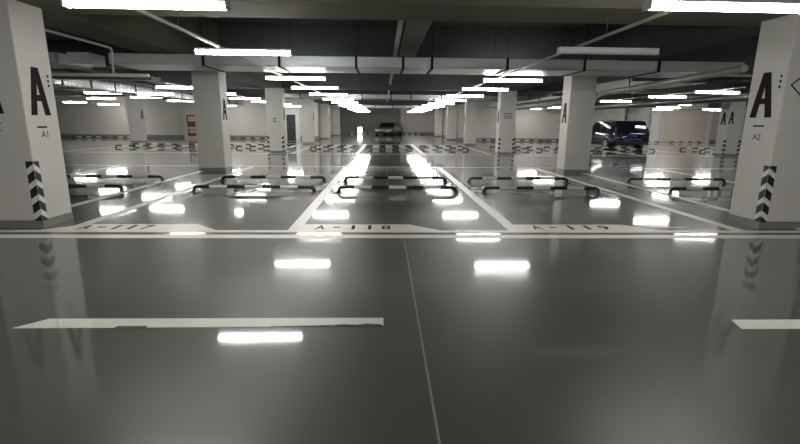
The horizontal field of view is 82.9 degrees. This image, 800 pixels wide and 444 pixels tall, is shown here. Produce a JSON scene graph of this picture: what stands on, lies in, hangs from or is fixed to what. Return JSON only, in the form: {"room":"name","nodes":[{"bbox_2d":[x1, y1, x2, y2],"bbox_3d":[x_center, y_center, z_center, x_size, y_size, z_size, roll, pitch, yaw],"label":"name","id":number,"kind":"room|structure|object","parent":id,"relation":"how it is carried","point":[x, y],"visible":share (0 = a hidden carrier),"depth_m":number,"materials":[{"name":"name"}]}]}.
{"room":"parking garage","nodes":[
{"label":"parking garage","id":0,"kind":"room"},
{"bbox_2d":[55,96,317,135],"bbox_3d":[-21.259,-9.252,37.778,28.600,4.400,0.200,0,12,-2],"label":"wall","id":1,"kind":"structure","parent":0,"point":[162,117],"depth_m":37.82,"materials":[{"name":"paint"}]},
{"bbox_2d":[60,134,317,138],"bbox_3d":[-21.174,-7.207,38.120,28.400,0.260,0.020,0,12,-2],"label":"baseboard","id":2,"kind":"structure","parent":1,"relation":"attached to","point":[61,135],"depth_m":38.12,"materials":[{"name":"grey paint"}]},
{"bbox_2d":[181,102,196,138],"bbox_3d":[-16.914,-9.000,37.311,1.550,4.190,1.079,0,12,-2],"label":"trim","id":3,"kind":"structure","parent":1,"relation":"attached to","point":[187,107],"depth_m":36.80,"materials":[{"name":"paint"}]},
{"bbox_2d":[186,115,195,126],"bbox_3d":[-16.824,-8.220,36.842,0.940,0.970,0.180,0,12,-2],"label":"upper cabinet","id":4,"kind":"object","parent":1,"relation":"attached to","point":[190,118],"visible":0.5,"depth_m":36.77,"materials":[{"name":"brown"}]},
{"bbox_2d":[188,129,196,135],"bbox_3d":[-16.832,-7.307,37.043,0.940,0.560,0.180,0,12,-2],"label":"upper cabinet","id":5,"kind":"object","parent":1,"relation":"attached to","point":[191,132],"visible":0.51,"depth_m":36.96,"materials":[{"name":"brown"}]},
{"bbox_2d":[285,109,299,138],"bbox_3d":[-9.145,-8.271,38.265,1.350,2.500,0.114,0,12,-2],"label":"door","id":6,"kind":"structure","parent":1,"relation":"in","point":[292,116],"depth_m":38.26,"materials":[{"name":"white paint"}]},
{"bbox_2d":[317,103,331,136],"bbox_3d":[-7.424,-11.438,48.291,0.200,4.400,20.300,0,12,-2],"label":"wall","id":7,"kind":"structure","parent":0,"point":[330,109],"depth_m":39.48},
{"bbox_2d":[340,108,433,131],"bbox_3d":[-1.635,-13.636,58.515,12.500,4.400,0.200,0,12,-2],"label":"wall","id":8,"kind":"structure","parent":0,"point":[350,120],"depth_m":58.50,"materials":[{"name":"paint"}]},
{"bbox_2d":[340,131,433,133],"bbox_3d":[-1.648,-11.573,58.791,12.100,0.250,0.029,0,12,-2],"label":"baseboard","id":9,"kind":"structure","parent":8,"relation":"attached to","point":[340,131],"depth_m":58.77,"materials":[{"name":"grey paint"}]},
{"bbox_2d":[0,133,799,443],"bbox_3d":[0.149,-3.611,23.801,70.000,0.205,72.000,0,12,-2],"label":"floor","id":10,"kind":"structure","parent":0,"point":[161,312],"depth_m":3.89,"materials":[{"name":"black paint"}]},
{"bbox_2d":[0,0,73,227],"bbox_3d":[-5.399,-1.450,6.342,0.789,3.000,0.628,0,12,-2],"label":"concrete column","id":11,"kind":"structure","parent":10,"relation":"on","point":[34,192],"depth_m":6.22,"materials":[{"name":"grey paint"}]},
{"bbox_2d":[44,28,114,73],"bbox_3d":[-5.431,-2.843,7.546,0.063,0.482,2.312,0,12,-3],"label":"pipe","id":12,"kind":"object","parent":11,"relation":"attached to","point":[46,30],"visible":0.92,"depth_m":7.89,"materials":[{"name":"metal"}]},
{"bbox_2d":[68,184,125,191],"bbox_3d":[-7.178,-0.724,9.575,2.676,0.149,0.130,0,12,-2],"label":"wheel stop","id":13,"kind":"object","parent":10,"relation":"on","point":[120,187],"visible":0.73,"depth_m":9.57,"materials":[{"name":"black paint"}]},
{"bbox_2d":[66,175,165,180],"bbox_3d":[-7.219,-1.101,11.284,2.676,0.149,0.130,0,12,-2],"label":"wheel stop","id":14,"kind":"object","parent":10,"relation":"on","point":[68,176],"visible":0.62,"depth_m":11.26,"materials":[{"name":"black paint"}]},
{"bbox_2d":[125,96,146,141],"bbox_3d":[-17.696,-6.884,30.445,0.808,3.000,0.628,0,12,-2],"label":"concrete column","id":15,"kind":"structure","parent":10,"relation":"on","point":[135,108],"depth_m":30.21,"materials":[{"name":"grey paint"}]},
{"bbox_2d":[114,145,163,147],"bbox_3d":[-14.192,-4.130,24.712,2.676,0.149,0.130,0,12,-2],"label":"wheel stop","id":16,"kind":"object","parent":10,"relation":"on","point":[116,145],"visible":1,"depth_m":24.67,"materials":[{"name":"black paint"}]},
{"bbox_2d":[133,143,177,144],"bbox_3d":[-14.253,-4.507,26.420,2.676,0.149,0.130,0,12,-2],"label":"wheel stop","id":17,"kind":"object","parent":10,"relation":"on","point":[134,143],"visible":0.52,"depth_m":26.39,"materials":[{"name":"black paint"}]},
{"bbox_2d":[175,145,196,147],"bbox_3d":[-10.994,-4.125,24.827,2.676,0.149,0.130,0,12,-2],"label":"wheel stop","id":18,"kind":"object","parent":10,"relation":"on","point":[176,146],"visible":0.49,"depth_m":24.78,"materials":[{"name":"black paint"}]},
{"bbox_2d":[191,71,231,170],"bbox_3d":[-5.661,-3.069,13.671,0.788,3.000,0.628,0,12,-2],"label":"concrete column","id":19,"kind":"structure","parent":10,"relation":"on","point":[209,87],"depth_m":13.43,"materials":[{"name":"grey paint"}]},
{"bbox_2d":[190,185,316,192],"bbox_3d":[-3.131,-0.718,9.721,2.676,0.149,0.130,0,12,-2],"label":"wheel stop","id":20,"kind":"object","parent":10,"relation":"on","point":[195,187],"visible":1,"depth_m":9.69,"materials":[{"name":"black paint"}]},
{"bbox_2d":[219,175,326,181],"bbox_3d":[-3.192,-1.095,11.429,2.676,0.149,0.130,0,12,-2],"label":"wheel stop","id":21,"kind":"object","parent":10,"relation":"on","point":[225,176],"visible":1,"depth_m":11.40,"materials":[{"name":"black paint"}]},
{"bbox_2d":[265,88,286,152],"bbox_3d":[-5.950,-4.860,21.781,0.789,3.000,0.628,0,12,-2],"label":"concrete column","id":22,"kind":"structure","parent":10,"relation":"on","point":[274,97],"depth_m":21.51,"materials":[{"name":"grey paint"}]},
{"bbox_2d":[301,99,314,143],"bbox_3d":[-6.274,-6.865,30.856,0.788,3.000,0.628,0,12,-2],"label":"concrete column","id":23,"kind":"structure","parent":10,"relation":"on","point":[307,105],"depth_m":30.58,"materials":[{"name":"grey paint"}]},
{"bbox_2d":[319,103,329,138],"bbox_3d":[-6.590,-8.826,39.737,0.788,3.000,0.628,0,12,-2],"label":"concrete column","id":24,"kind":"structure","parent":10,"relation":"on","point":[324,108],"depth_m":39.46,"materials":[{"name":"grey paint"}]},
{"bbox_2d":[310,146,356,148],"bbox_3d":[-3.679,-4.112,25.091,2.676,0.149,0.130,0,12,-2],"label":"wheel stop","id":25,"kind":"object","parent":10,"relation":"on","point":[311,146],"visible":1,"depth_m":25.06,"materials":[{"name":"black paint"}]},
{"bbox_2d":[332,108,339,135],"bbox_3d":[-6.924,-10.896,49.105,0.788,3.000,0.628,0,12,-2],"label":"concrete column","id":26,"kind":"structure","parent":10,"relation":"on","point":[335,111],"depth_m":48.86,"materials":[{"name":"grey paint"}]},
{"bbox_2d":[315,145,358,147],"bbox_3d":[-3.740,-4.490,26.799,2.676,0.149,0.130,0,12,-2],"label":"wheel stop","id":27,"kind":"object","parent":10,"relation":"on","point":[315,145],"visible":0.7,"depth_m":26.76,"materials":[{"name":"black paint"}]},
{"bbox_2d":[375,122,402,134],"bbox_3d":[-1.343,-11.557,55.917,2.620,1.462,4.770,5,13,17],"label":"car","id":28,"kind":"object","parent":10,"relation":"on","point":[384,127],"visible":1,"depth_m":54.93,"materials":[{"name":"grey"}]},
{"bbox_2d":[367,145,410,146],"bbox_3d":[-0.662,-4.484,26.910,2.676,0.149,0.130,0,12,-2],"label":"wheel stop","id":29,"kind":"object","parent":10,"relation":"on","point":[368,145],"visible":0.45,"depth_m":26.89,"materials":[{"name":"black paint"}]},
{"bbox_2d":[366,147,412,149],"bbox_3d":[-0.601,-4.107,25.202,2.676,0.149,0.130,0,12,-2],"label":"wheel stop","id":30,"kind":"object","parent":10,"relation":"on","point":[366,147],"visible":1,"depth_m":25.16,"materials":[{"name":"black paint"}]},
{"bbox_2d":[343,176,447,182],"bbox_3d":[-0.114,-1.090,11.540,2.676,0.149,0.130,0,12,-2],"label":"wheel stop","id":31,"kind":"object","parent":10,"relation":"on","point":[347,177],"visible":1,"depth_m":11.50,"materials":[{"name":"black paint"}]},
{"bbox_2d":[335,185,458,192],"bbox_3d":[-0.053,-0.713,9.832,2.676,0.149,0.130,0,12,-2],"label":"wheel stop","id":32,"kind":"object","parent":10,"relation":"on","point":[343,186],"visible":1,"depth_m":9.79,"materials":[{"name":"black paint"}]},
{"bbox_2d":[434,109,442,136],"bbox_3d":[4.208,-10.877,49.506,0.788,3.000,0.628,0,12,-2],"label":"concrete column","id":33,"kind":"structure","parent":10,"relation":"on","point":[438,112],"depth_m":49.20,"materials":[{"name":"grey paint"}]},
{"bbox_2d":[420,145,462,147],"bbox_3d":[2.496,-4.479,27.023,2.676,0.149,0.130,0,12,-2],"label":"wheel stop","id":34,"kind":"object","parent":10,"relation":"on","point":[422,145],"visible":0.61,"depth_m":26.98,"materials":[{"name":"black paint"}]},
{"bbox_2d":[422,147,468,149],"bbox_3d":[2.557,-4.102,25.316,2.676,0.149,0.130,0,12,-2],"label":"wheel stop","id":35,"kind":"object","parent":10,"relation":"on","point":[423,147],"visible":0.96,"depth_m":25.30,"materials":[{"name":"black paint"}]},
{"bbox_2d":[446,105,456,139],"bbox_3d":[4.543,-8.808,40.138,0.788,3.000,0.628,0,12,-2],"label":"concrete column","id":36,"kind":"structure","parent":10,"relation":"on","point":[451,109],"depth_m":39.85,"materials":[{"name":"grey paint"}]},
{"bbox_2d":[463,101,477,144],"bbox_3d":[4.859,-6.847,31.258,0.788,3.000,0.628,0,12,-2],"label":"concrete column","id":37,"kind":"structure","parent":10,"relation":"on","point":[471,107],"depth_m":30.99,"materials":[{"name":"grey paint"}]},
{"bbox_2d":[495,91,516,153],"bbox_3d":[5.183,-4.842,22.182,0.789,3.000,0.628,0,12,-2],"label":"concrete column","id":38,"kind":"structure","parent":10,"relation":"on","point":[507,100],"depth_m":21.90,"materials":[{"name":"grey paint"}]},
{"bbox_2d":[467,177,568,182],"bbox_3d":[3.044,-1.085,11.653,2.676,0.149,0.130,0,12,-2],"label":"wheel stop","id":39,"kind":"object","parent":10,"relation":"on","point":[470,178],"visible":1,"depth_m":11.62,"materials":[{"name":"black paint"}]},
{"bbox_2d":[480,186,601,193],"bbox_3d":[3.105,-0.707,9.946,2.676,0.149,0.130,0,12,-2],"label":"wheel stop","id":40,"kind":"object","parent":10,"relation":"on","point":[597,189],"visible":1,"depth_m":9.91,"materials":[{"name":"black paint"}]},
{"bbox_2d":[556,76,597,172],"bbox_3d":[5.472,-3.051,14.072,0.788,3.000,0.628,0,12,-2],"label":"concrete column","id":41,"kind":"structure","parent":10,"relation":"on","point":[579,92],"depth_m":13.83,"materials":[{"name":"grey paint"}]},
{"bbox_2d":[591,120,649,148],"bbox_3d":[13.697,-5.693,29.288,2.620,1.761,4.770,-1,12,-5],"label":"car","id":42,"kind":"object","parent":10,"relation":"on","point":[627,132],"visible":0.77,"depth_m":27.21,"materials":[{"name":"blue"}]},
{"bbox_2d":[621,102,640,145],"bbox_3d":[16.142,-6.828,31.664,0.788,3.000,0.628,0,12,-2],"label":"concrete column","id":43,"kind":"structure","parent":10,"relation":"on","point":[630,113],"depth_m":31.25,"materials":[{"name":"grey paint"}]},
{"bbox_2d":[610,148,655,151],"bbox_3d":[13.190,-4.085,25.699,2.676,0.149,0.130,0,12,-2],"label":"wheel stop","id":44,"kind":"object","parent":10,"relation":"on","point":[612,148],"visible":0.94,"depth_m":25.66,"materials":[{"name":"black paint"}]},
{"bbox_2d":[627,178,726,183],"bbox_3d":[7.212,-1.078,11.803,2.676,0.149,0.130,0,12,-2],"label":"wheel stop","id":45,"kind":"object","parent":10,"relation":"on","point":[723,180],"visible":1,"depth_m":11.78,"materials":[{"name":"black paint"}]},
{"bbox_2d":[667,187,733,193],"bbox_3d":[7.272,-0.700,10.096,2.676,0.149,0.130,0,12,-2],"label":"wheel stop","id":46,"kind":"object","parent":10,"relation":"on","point":[672,189],"visible":0.5,"depth_m":10.04,"materials":[{"name":"black paint"}]},
{"bbox_2d":[714,94,747,155],"bbox_3d":[16.465,-4.823,22.588,0.789,3.000,0.628,0,12,-2],"label":"concrete column","id":47,"kind":"structure","parent":10,"relation":"on","point":[731,118],"depth_m":22.39,"materials":[{"name":"grey paint"}]},
{"bbox_2d":[727,13,799,228],"bbox_3d":[5.733,-1.432,6.743,0.789,3.000,0.628,0,12,-2],"label":"concrete column","id":48,"kind":"structure","parent":10,"relation":"on","point":[766,190],"depth_m":6.62,"materials":[{"name":"grey paint"}]},
{"bbox_2d":[16,0,792,109],"bbox_3d":[0.185,-7.320,22.983,70.000,1.400,72.000,0,12,-2],"label":"ceiling","id":49,"kind":"structure","parent":0,"point":[458,28],"depth_m":12.72,"materials":[{"name":"concrete"}]},
{"bbox_2d":[48,52,91,68],"bbox_3d":[-10.887,-4.490,10.763,6.000,1.469,1.340,0,12,-2],"label":"duct","id":50,"kind":"object","parent":49,"relation":"hanging from","point":[57,60],"visible":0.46,"depth_m":10.68,"materials":[{"name":"metal"}]},
{"bbox_2d":[66,52,105,66],"bbox_3d":[-7.383,-3.823,10.677,0.500,0.250,0.600,0,12,-2],"label":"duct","id":51,"kind":"object","parent":49,"relation":"attached to","point":[86,59],"visible":1,"depth_m":10.41,"materials":[{"name":"metal"}]},
{"bbox_2d":[51,72,149,76],"bbox_3d":[-7.329,-3.734,8.485,4.950,1.897,0.070,0,12,-2],"label":"pipe","id":52,"kind":"object","parent":49,"relation":"hanging from","point":[52,73],"visible":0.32,"depth_m":8.71,"materials":[{"name":"grey"}]},
{"bbox_2d":[52,76,152,79],"bbox_3d":[-7.534,-3.930,9.316,4.600,1.877,0.080,0,12,-2],"label":"pipe","id":53,"kind":"object","parent":49,"relation":"hanging from","point":[53,77],"visible":0.32,"depth_m":9.53,"materials":[{"name":"grey"}]},
{"bbox_2d":[52,77,160,80],"bbox_3d":[-9.426,-4.607,11.865,6.000,1.687,0.100,0,12,-2],"label":"pipe","id":54,"kind":"object","parent":49,"relation":"hanging from","point":[154,78],"visible":0.27,"depth_m":12.10,"materials":[{"name":"grey"}]},
{"bbox_2d":[52,80,242,105],"bbox_3d":[-12.277,-6.687,23.755,1.190,0.399,22.900,0,12,-2],"label":"duct","id":55,"kind":"object","parent":49,"relation":"hanging from","point":[109,87],"visible":0.54,"depth_m":18.97,"materials":[{"name":"metal"}]},
{"bbox_2d":[51,69,262,103],"bbox_3d":[-10.782,-6.966,24.617,0.120,0.114,25.200,0,12,-2],"label":"pipe","id":56,"kind":"object","parent":49,"relation":"attached to","point":[52,70],"visible":0.34,"depth_m":18.82,"materials":[{"name":"metal"}]},
{"bbox_2d":[74,68,262,100],"bbox_3d":[-9.482,-6.964,24.664,0.120,0.114,25.200,0,12,-2],"label":"pipe","id":57,"kind":"object","parent":49,"relation":"attached to","point":[92,70],"visible":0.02,"depth_m":14.06,"materials":[{"name":"metal"}]},
{"bbox_2d":[164,82,264,100],"bbox_3d":[-8.222,-7.148,25.796,0.036,0.305,22.000,0,12,-2],"label":"cable tray","id":58,"kind":"object","parent":49,"relation":"hanging from","point":[164,82],"depth_m":16.20,"materials":[{"name":"beige paint"}]},
{"bbox_2d":[155,85,191,88],"bbox_3d":[-7.880,-4.815,16.178,1.630,0.102,0.130,0,12,-2],"label":"ceiling lamp","id":59,"kind":"object","parent":58,"relation":"attached to","point":[156,86],"visible":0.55,"depth_m":16.12,"materials":[{"name":"white"}]},
{"bbox_2d":[229,97,260,99],"bbox_3d":[-8.155,-6.518,23.888,1.630,0.102,0.130,0,12,-2],"label":"ceiling lamp","id":60,"kind":"object","parent":58,"relation":"attached to","point":[229,97],"visible":1,"depth_m":23.83,"materials":[{"name":"white"}]},
{"bbox_2d":[132,9,352,107],"bbox_3d":[-3.618,-6.601,23.519,0.036,0.305,61.000,0,12,-2],"label":"cable tray","id":61,"kind":"object","parent":49,"relation":"hanging from","point":[141,11],"depth_m":6.56,"materials":[{"name":"beige paint"}]},
{"bbox_2d":[60,0,230,11],"bbox_3d":[-2.553,-2.205,4.576,1.630,0.102,0.130,0,12,-2],"label":"ceiling lamp","id":62,"kind":"object","parent":61,"relation":"attached to","point":[125,4],"visible":1,"depth_m":4.53,"materials":[{"name":"white"}]},
{"bbox_2d":[194,47,292,55],"bbox_3d":[-2.665,-2.901,7.728,1.630,0.102,0.130,0,12,-2],"label":"ceiling lamp","id":63,"kind":"object","parent":61,"relation":"attached to","point":[197,50],"visible":1,"depth_m":7.68,"materials":[{"name":"white"}]},
{"bbox_2d":[195,50,289,55],"bbox_3d":[-2.665,-2.885,7.732,1.580,0.067,0.124,0,12,-2],"label":"diffuser","id":64,"kind":"object","parent":63,"relation":"attached to","point":[215,52],"depth_m":7.68,"materials":[{"name":"white"}]},
{"bbox_2d":[265,75,325,79],"bbox_3d":[-2.828,-3.912,12.305,1.630,0.102,0.130,0,12,-2],"label":"ceiling lamp","id":65,"kind":"object","parent":61,"relation":"attached to","point":[271,77],"visible":1,"depth_m":12.25,"materials":[{"name":"white"}]},
{"bbox_2d":[266,77,324,79],"bbox_3d":[-2.829,-3.896,12.309,1.580,0.067,0.124,0,12,-2],"label":"diffuser","id":66,"kind":"object","parent":65,"relation":"attached to","point":[271,78],"depth_m":12.26,"materials":[{"name":"white"}]},
{"bbox_2d":[291,86,338,88],"bbox_3d":[-2.950,-4.667,15.721,1.630,0.102,0.130,0,12,-2],"label":"ceiling lamp","id":67,"kind":"object","parent":61,"relation":"attached to","point":[292,87],"visible":1,"depth_m":15.67,"materials":[{"name":"white"}]},
{"bbox_2d":[292,87,337,88],"bbox_3d":[-2.950,-4.651,15.724,1.580,0.067,0.124,0,12,-2],"label":"diffuser","id":68,"kind":"object","parent":67,"relation":"attached to","point":[292,87],"depth_m":15.69,"materials":[{"name":"white"}]},
{"bbox_2d":[309,93,346,95],"bbox_3d":[-3.084,-5.497,19.478,1.630,0.102,0.130,0,12,-2],"label":"ceiling lamp","id":69,"kind":"object","parent":61,"relation":"attached to","point":[344,94],"visible":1,"depth_m":19.42,"materials":[{"name":"white"}]},
{"bbox_2d":[323,98,353,99],"bbox_3d":[-3.237,-6.445,23.772,1.630,0.102,0.130,0,12,-2],"label":"ceiling lamp","id":70,"kind":"object","parent":61,"relation":"attached to","point":[323,98],"visible":1,"depth_m":23.71,"materials":[{"name":"white"}]},
{"bbox_2d":[338,104,361,105],"bbox_3d":[-3.533,-8.277,32.067,1.630,0.102,0.130,0,12,-2],"label":"ceiling lamp","id":71,"kind":"object","parent":61,"relation":"attached to","point":[338,104],"visible":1,"depth_m":32.02,"materials":[{"name":"white"}]},
{"bbox_2d":[329,105,446,108],"bbox_3d":[-1.051,-11.324,42.191,11.900,1.474,1.340,0,12,-2],"label":"duct","id":72,"kind":"object","parent":49,"relation":"hanging from","point":[330,106],"visible":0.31,"depth_m":41.69,"materials":[{"name":"metal"}]},
{"bbox_2d":[387,20,403,101],"bbox_3d":[-0.675,-7.851,27.446,0.110,0.105,53.000,0,12,-2],"label":"pipe","id":73,"kind":"object","parent":49,"relation":"hanging from","point":[400,23],"visible":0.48,"depth_m":9.73,"materials":[{"name":"metal"}]},
{"bbox_2d":[284,93,528,101],"bbox_3d":[-0.009,-7.659,25.617,14.400,1.474,1.340,0,12,-2],"label":"duct","id":74,"kind":"object","parent":49,"relation":"hanging from","point":[287,95],"visible":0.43,"depth_m":25.13,"materials":[{"name":"metal"}]},
{"bbox_2d":[398,20,431,56],"bbox_3d":[0.297,-4.075,9.993,0.460,0.060,6.520,0,12,-2],"label":"ceiling beam","id":75,"kind":"structure","parent":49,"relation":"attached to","point":[414,34],"depth_m":9.76,"materials":[{"name":"concrete"}]},
{"bbox_2d":[108,17,744,77],"bbox_3d":[0.790,-4.468,11.184,14.970,1.474,1.400,0,12,-2],"label":"duct","id":76,"kind":"object","parent":49,"relation":"hanging from","point":[494,66],"visible":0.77,"depth_m":10.74,"materials":[{"name":"metal"}]},
{"bbox_2d":[419,11,673,106],"bbox_3d":[2.278,-6.591,23.731,0.036,0.305,61.000,0,12,-2],"label":"cable tray","id":77,"kind":"object","parent":49,"relation":"hanging from","point":[663,13],"depth_m":6.41,"materials":[{"name":"beige paint"}]},
{"bbox_2d":[428,102,453,103],"bbox_3d":[2.513,-7.276,27.790,1.630,0.102,0.130,0,12,-2],"label":"ceiling lamp","id":78,"kind":"object","parent":77,"relation":"attached to","point":[428,102],"visible":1,"depth_m":27.72,"materials":[{"name":"white"}]},
{"bbox_2d":[435,99,466,100],"bbox_3d":[2.659,-6.371,23.691,1.630,0.102,0.130,0,12,-2],"label":"ceiling lamp","id":79,"kind":"object","parent":77,"relation":"attached to","point":[435,99],"visible":1,"depth_m":23.63,"materials":[{"name":"white"}]},
{"bbox_2d":[446,94,483,96],"bbox_3d":[2.805,-5.465,19.592,1.630,0.102,0.130,0,12,-2],"label":"ceiling lamp","id":80,"kind":"object","parent":77,"relation":"attached to","point":[447,95],"visible":1,"depth_m":19.54,"materials":[{"name":"white"}]},
{"bbox_2d":[447,95,482,96],"bbox_3d":[2.805,-5.449,19.596,1.580,0.067,0.124,0,12,-2],"label":"diffuser","id":81,"kind":"object","parent":80,"relation":"attached to","point":[447,95],"depth_m":19.56,"materials":[{"name":"white"}]},
{"bbox_2d":[461,87,508,90],"bbox_3d":[2.945,-4.603,15.689,1.630,0.102,0.130,0,12,-2],"label":"ceiling lamp","id":82,"kind":"object","parent":77,"relation":"attached to","point":[462,88],"visible":1,"depth_m":15.63,"materials":[{"name":"white"}]},
{"bbox_2d":[482,78,542,82],"bbox_3d":[3.065,-3.860,12.322,1.630,0.102,0.130,0,12,-2],"label":"ceiling lamp","id":83,"kind":"object","parent":77,"relation":"attached to","point":[484,79],"visible":1,"depth_m":12.27,"materials":[{"name":"white"}]},
{"bbox_2d":[484,79,541,81],"bbox_3d":[3.065,-3.843,12.326,1.580,0.067,0.124,0,12,-2],"label":"diffuser","id":84,"kind":"object","parent":83,"relation":"attached to","point":[485,80],"depth_m":12.28,"materials":[{"name":"white"}]},
{"bbox_2d":[556,47,658,55],"bbox_3d":[3.344,-2.749,7.300,1.630,0.102,0.130,0,12,-2],"label":"ceiling lamp","id":85,"kind":"object","parent":77,"relation":"attached to","point":[560,50],"visible":1,"depth_m":7.25,"materials":[{"name":"grey"}]},
{"bbox_2d":[560,49,657,54],"bbox_3d":[3.344,-2.733,7.303,1.580,0.067,0.124,0,12,-2],"label":"diffuser","id":86,"kind":"object","parent":85,"relation":"attached to","point":[562,51],"depth_m":7.25,"materials":[{"name":"grey"}]},
{"bbox_2d":[642,0,799,14],"bbox_3d":[3.225,-2.125,4.462,1.630,0.102,0.130,0,12,-2],"label":"ceiling lamp","id":87,"kind":"object","parent":77,"relation":"attached to","point":[773,6],"visible":1,"depth_m":4.41,"materials":[{"name":"white"}]},
{"bbox_2d":[484,77,705,107],"bbox_3d":[7.816,-6.792,25.011,1.040,0.359,24.800,0,12,-2],"label":"duct","id":88,"kind":"object","parent":49,"relation":"hanging from","point":[546,97],"visible":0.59,"depth_m":16.86,"materials":[{"name":"metal"}]},
{"bbox_2d":[516,65,748,109],"bbox_3d":[8.340,-6.698,22.311,1.762,1.770,28.160,1,12,4],"label":"pipe","id":89,"kind":"object","parent":49,"relation":"hanging from","point":[741,68],"visible":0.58,"depth_m":11.15,"materials":[{"name":"grey"}]},
{"bbox_2d":[545,95,748,110],"bbox_3d":[12.600,-6.586,25.535,0.120,0.114,25.200,0,12,-2],"label":"pipe","id":90,"kind":"object","parent":49,"relation":"hanging from","point":[739,96],"visible":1,"depth_m":20.82,"materials":[{"name":"metal"}]},
{"bbox_2d":[555,87,745,103],"bbox_3d":[10.883,-7.008,25.995,0.036,0.305,23.000,0,12,-2],"label":"cable tray","id":91,"kind":"object","parent":49,"relation":"hanging from","point":[738,87],"depth_m":18.07,"materials":[{"name":"beige paint"}]},
{"bbox_2d":[599,100,631,101],"bbox_3d":[10.985,-6.163,23.111,1.630,0.102,0.130,0,12,-2],"label":"ceiling lamp","id":92,"kind":"object","parent":91,"relation":"attached to","point":[599,100],"visible":1,"depth_m":23.05,"materials":[{"name":"white"}]},
{"bbox_2d":[647,95,686,97],"bbox_3d":[11.135,-5.236,18.915,1.630,0.102,0.130,0,12,-2],"label":"ceiling lamp","id":93,"kind":"object","parent":91,"relation":"attached to","point":[648,96],"visible":1,"depth_m":18.86,"materials":[{"name":"white"}]},
{"bbox_2d":[649,96,685,97],"bbox_3d":[11.135,-5.220,18.919,1.580,0.067,0.124,0,12,-2],"label":"diffuser","id":94,"kind":"object","parent":93,"relation":"attached to","point":[649,96],"depth_m":18.89,"materials":[{"name":"white"}]},
{"bbox_2d":[693,90,739,93],"bbox_3d":[11.236,-4.611,16.085,1.630,0.102,0.130,0,12,-2],"label":"ceiling lamp","id":95,"kind":"object","parent":91,"relation":"attached to","point":[694,91],"visible":1,"depth_m":16.03,"materials":[{"name":"white"}]},
{"bbox_2d":[696,91,738,93],"bbox_3d":[11.236,-4.595,16.089,1.580,0.067,0.124,0,12,-2],"label":"diffuser","id":96,"kind":"object","parent":95,"relation":"attached to","point":[713,92],"depth_m":16.04,"materials":[{"name":"white"}]},
{"bbox_2d":[558,98,748,111],"bbox_3d":[13.699,-6.535,25.585,0.120,0.114,25.200,0,12,-2],"label":"pipe","id":97,"kind":"object","parent":49,"relation":"hanging from","point":[746,99],"visible":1,"depth_m":22.24,"materials":[{"name":"metal"}]},
{"bbox_2d":[632,77,751,82],"bbox_3d":[10.754,-3.964,12.778,8.601,0.095,0.100,0,12,-3],"label":"pipe","id":98,"kind":"object","parent":49,"relation":"hanging from","point":[633,78],"visible":0.52,"depth_m":12.64,"materials":[{"name":"grey"}]},
{"bbox_3d":[-22.522,-8.464,31.143,0.036,0.305,10.000,0,12,-2],"label":"ceiling trunking","id":99,"kind":"structure","parent":49,"relation":"hanging from","visible":0},
{"bbox_2d":[63,101,87,102],"bbox_3d":[-22.534,-8.330,31.480,1.630,0.102,0.130,0,12,-2],"label":"ceiling lamp","id":100,"kind":"object","parent":99,"relation":"attached to","point":[63,101],"visible":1,"depth_m":31.43,"materials":[{"name":"white"}]},
{"bbox_3d":[-16.811,-7.747,25.357,0.036,1.504,2.000,0,12,-2],"label":"ceiling trunking","id":101,"kind":"structure","parent":49,"relation":"hanging from","visible":0},
{"bbox_2d":[86,97,116,99],"bbox_3d":[-16.819,-6.963,25.530,1.630,0.102,0.130,0,12,-2],"label":"ceiling lamp","id":102,"kind":"object","parent":101,"relation":"attached to","point":[86,97],"visible":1,"depth_m":25.46,"materials":[{"name":"white"}]},
{"bbox_3d":[-13.288,-7.587,27.567,0.036,0.305,18.000,0,12,-2],"label":"ceiling trunking","id":103,"kind":"structure","parent":49,"relation":"hanging from","visible":0},
{"bbox_2d":[84,91,108,93],"bbox_3d":[-13.015,-5.686,19.902,1.630,0.102,0.130,0,12,-2],"label":"ceiling lamp","id":104,"kind":"object","parent":103,"relation":"attached to","point":[85,92],"visible":0.67,"depth_m":19.84,"materials":[{"name":"white"}]},
{"bbox_2d":[84,92,108,93],"bbox_3d":[-13.016,-5.669,19.905,1.580,0.067,0.124,0,12,-2],"label":"diffuser","id":105,"kind":"object","parent":104,"relation":"attached to","point":[84,92],"depth_m":19.88,"materials":[{"name":"white"}]},
{"bbox_3d":[-11.016,-6.509,19.996,0.036,1.504,1.400,0,12,-2],"label":"ceiling trunking","id":106,"kind":"structure","parent":49,"relation":"hanging from","visible":0},
{"bbox_2d":[137,92,174,94],"bbox_3d":[-11.034,-5.790,20.462,1.630,0.102,0.130,0,12,-2],"label":"ceiling lamp","id":107,"kind":"object","parent":106,"relation":"attached to","point":[143,93],"visible":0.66,"depth_m":20.42,"materials":[{"name":"white"}]},
{"bbox_2d":[138,93,172,94],"bbox_3d":[-11.034,-5.774,20.465,1.580,0.067,0.124,0,12,-2],"label":"diffuser","id":108,"kind":"object","parent":107,"relation":"attached to","point":[142,93],"depth_m":20.42,"materials":[{"name":"white"}]},
{"bbox_2d":[434,104,459,137],"bbox_3d":[4.868,-11.418,48.734,0.200,4.400,20.300,0,12,-2],"label":"wall","id":109,"kind":"structure","parent":0,"point":[444,120],"depth_m":47.05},
{"bbox_2d":[459,101,746,139],"bbox_3d":[19.965,-9.184,39.263,29.700,4.400,0.200,0,12,-2],"label":"wall","id":110,"kind":"structure","parent":0,"point":[530,123],"depth_m":39.03,"materials":[{"name":"paint"}]},
{"bbox_2d":[459,138,741,142],"bbox_3d":[19.849,-7.119,39.602,29.500,0.220,0.020,0,12,-2],"label":"baseboard","id":111,"kind":"structure","parent":110,"relation":"attached to","point":[477,139],"depth_m":39.26,"materials":[{"name":"grey paint"}]},
{"bbox_2d":[648,104,713,142],"bbox_3d":[24.345,-8.871,39.195,5.450,3.900,0.329,0,12,-2],"label":"wall","id":112,"kind":"structure","parent":110,"relation":"in","point":[676,124],"depth_m":39.31,"materials":[{"name":"white paint"}]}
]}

